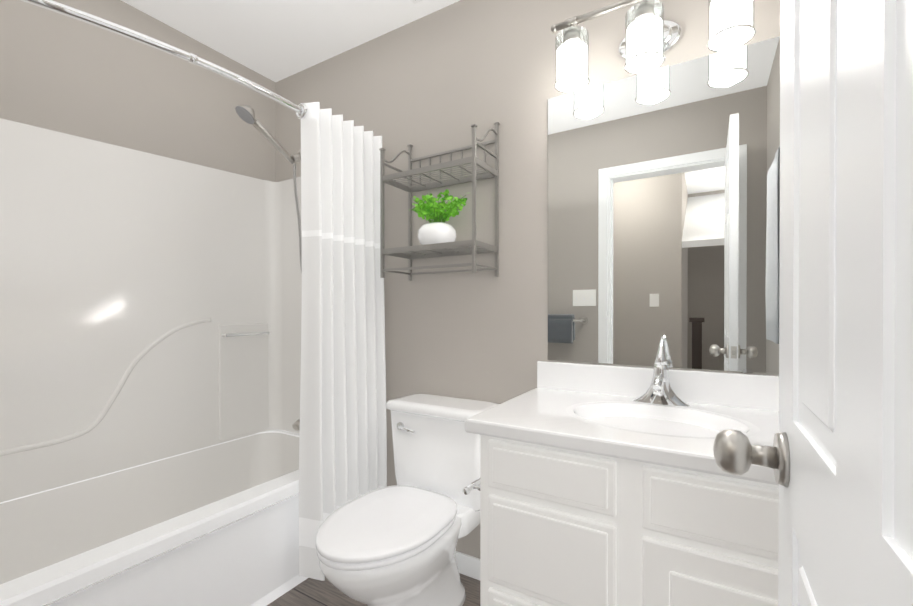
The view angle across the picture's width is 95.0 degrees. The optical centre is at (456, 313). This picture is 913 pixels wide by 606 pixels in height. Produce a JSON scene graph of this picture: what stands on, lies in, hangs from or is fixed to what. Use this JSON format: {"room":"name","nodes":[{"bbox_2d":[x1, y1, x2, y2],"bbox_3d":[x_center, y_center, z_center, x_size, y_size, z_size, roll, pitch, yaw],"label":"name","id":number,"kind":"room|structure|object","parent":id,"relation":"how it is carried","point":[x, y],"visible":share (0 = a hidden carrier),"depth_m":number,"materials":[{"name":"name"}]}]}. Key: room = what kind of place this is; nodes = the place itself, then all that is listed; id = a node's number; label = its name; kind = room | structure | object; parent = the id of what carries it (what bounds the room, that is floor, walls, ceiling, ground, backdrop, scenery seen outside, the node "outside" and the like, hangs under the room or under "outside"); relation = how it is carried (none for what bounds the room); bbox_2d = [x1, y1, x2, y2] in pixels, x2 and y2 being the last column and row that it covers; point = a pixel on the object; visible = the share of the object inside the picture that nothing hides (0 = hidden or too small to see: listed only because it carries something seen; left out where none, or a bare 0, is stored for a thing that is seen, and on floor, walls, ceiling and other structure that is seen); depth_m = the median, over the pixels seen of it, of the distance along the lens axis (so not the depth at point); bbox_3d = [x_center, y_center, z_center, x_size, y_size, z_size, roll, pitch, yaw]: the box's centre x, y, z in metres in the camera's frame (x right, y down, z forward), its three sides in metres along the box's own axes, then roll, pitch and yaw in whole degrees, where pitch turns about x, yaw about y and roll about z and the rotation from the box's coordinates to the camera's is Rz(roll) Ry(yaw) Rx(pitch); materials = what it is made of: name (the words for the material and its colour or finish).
{"room":"bathroom","nodes":[
{"label":"bathroom","id":0,"kind":"room"},
{"bbox_2d":[0,0,275,181],"bbox_3d":[-1.520,-0.114,1.754,0.120,2.440,1.640,0,0,31],"label":"wall","id":1,"kind":"structure","parent":0,"point":[64,74],"depth_m":1.81,"materials":[{"name":"paint"}]},
{"bbox_2d":[121,0,459,81],"bbox_3d":[-0.772,-1.357,-0.018,3.220,0.060,4.140,0,0,31],"label":"ceiling","id":2,"kind":"structure","parent":0,"point":[275,40],"depth_m":1.93,"materials":[{"name":"white paint"}]},
{"bbox_2d":[267,573,479,605],"bbox_3d":[-0.772,1.143,-0.007,3.220,0.060,4.140,0,0,31],"label":"floor","id":3,"kind":"structure","parent":0,"point":[311,592],"depth_m":1.64,"materials":[{"name":"brown wood"}]},
{"bbox_2d":[0,118,307,605],"bbox_3d":[-1.106,0.179,1.577,0.767,1.855,1.514,0,0,31],"label":"bathtub","id":4,"kind":"object","parent":3,"relation":"on","point":[150,339],"visible":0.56,"depth_m":1.71,"materials":[{"name":"white plastic"}]},
{"bbox_2d":[316,393,500,605],"bbox_3d":[-0.172,0.732,1.477,0.472,0.755,0.727,0,0,31],"label":"toilet","id":5,"kind":"object","parent":3,"relation":"on","point":[394,545],"visible":0.92,"depth_m":1.44,"materials":[{"name":"white ceramic"}]},
{"bbox_2d":[462,337,778,605],"bbox_3d":[0.513,0.592,1.163,0.896,1.034,0.560,0,0,31],"label":"bathroom vanity","id":6,"kind":"object","parent":3,"relation":"on","point":[606,485],"visible":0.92,"depth_m":1.00,"materials":[{"name":"white paint"}]},
{"bbox_2d":[276,0,779,558],"bbox_3d":[0.031,-0.115,1.850,2.680,2.440,0.120,0,0,31],"label":"wall","id":7,"kind":"structure","parent":0,"point":[440,80],"depth_m":1.76,"materials":[{"name":"paint"}]},
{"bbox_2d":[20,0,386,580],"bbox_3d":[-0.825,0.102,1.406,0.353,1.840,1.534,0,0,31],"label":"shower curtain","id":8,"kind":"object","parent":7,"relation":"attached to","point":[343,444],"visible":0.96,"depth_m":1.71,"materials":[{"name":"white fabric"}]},
{"bbox_2d":[235,105,301,272],"bbox_3d":[-0.796,-0.524,2.008,0.216,0.824,0.456,0,0,31],"label":"shower head","id":9,"kind":"object","parent":7,"relation":"attached to","point":[246,113],"visible":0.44,"depth_m":2.00},
{"bbox_2d":[379,122,499,280],"bbox_3d":[-0.075,-0.459,1.717,0.454,0.618,0.212,0,0,31],"label":"wall shelf","id":10,"kind":"object","parent":7,"relation":"attached to","point":[436,237],"visible":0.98,"depth_m":1.69,"materials":[{"name":"silver metal"}]},
{"bbox_2d":[408,189,470,249],"bbox_3d":[-0.082,-0.391,1.713,0.287,0.241,0.197,0,0,31],"label":"plant","id":11,"kind":"object","parent":10,"relation":"on","point":[435,234],"depth_m":1.67,"materials":[{"name":"green plant"}]},
{"bbox_2d":[456,551,479,580],"bbox_3d":[-0.029,1.063,1.814,0.836,0.085,0.012,0,0,31],"label":"baseboard","id":12,"kind":"structure","parent":7,"relation":"attached to","point":[469,565],"depth_m":1.75,"materials":[{"name":"white"}]},
{"bbox_2d":[551,0,755,92],"bbox_3d":[0.600,-0.887,1.327,0.596,0.222,0.182,0,0,31],"label":"sconce","id":13,"kind":"object","parent":7,"relation":"attached to","point":[649,39],"visible":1,"depth_m":1.30,"materials":[{"name":"white glass"}]},
{"bbox_2d":[548,36,779,373],"bbox_3d":[0.692,-0.316,1.374,0.809,0.988,0.010,0,0,31],"label":"mirror","id":14,"kind":"object","parent":7,"relation":"attached to","point":[664,202],"visible":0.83,"depth_m":1.37,"materials":[{"name":"clear glass"}]},
{"bbox_3d":[-0.218,0.056,0.087,0.858,2.114,0.152,0,0,31],"label":"door frame","id":15,"kind":"structure","parent":0,"visible":0},
{"bbox_2d":[713,0,912,605],"bbox_3d":[0.285,0.090,0.275,0.193,2.020,0.728,0,0,31],"label":"door","id":16,"kind":"structure","parent":15,"relation":"attached to","point":[837,457],"depth_m":0.31,"materials":[{"name":"white wood"}]}
]}

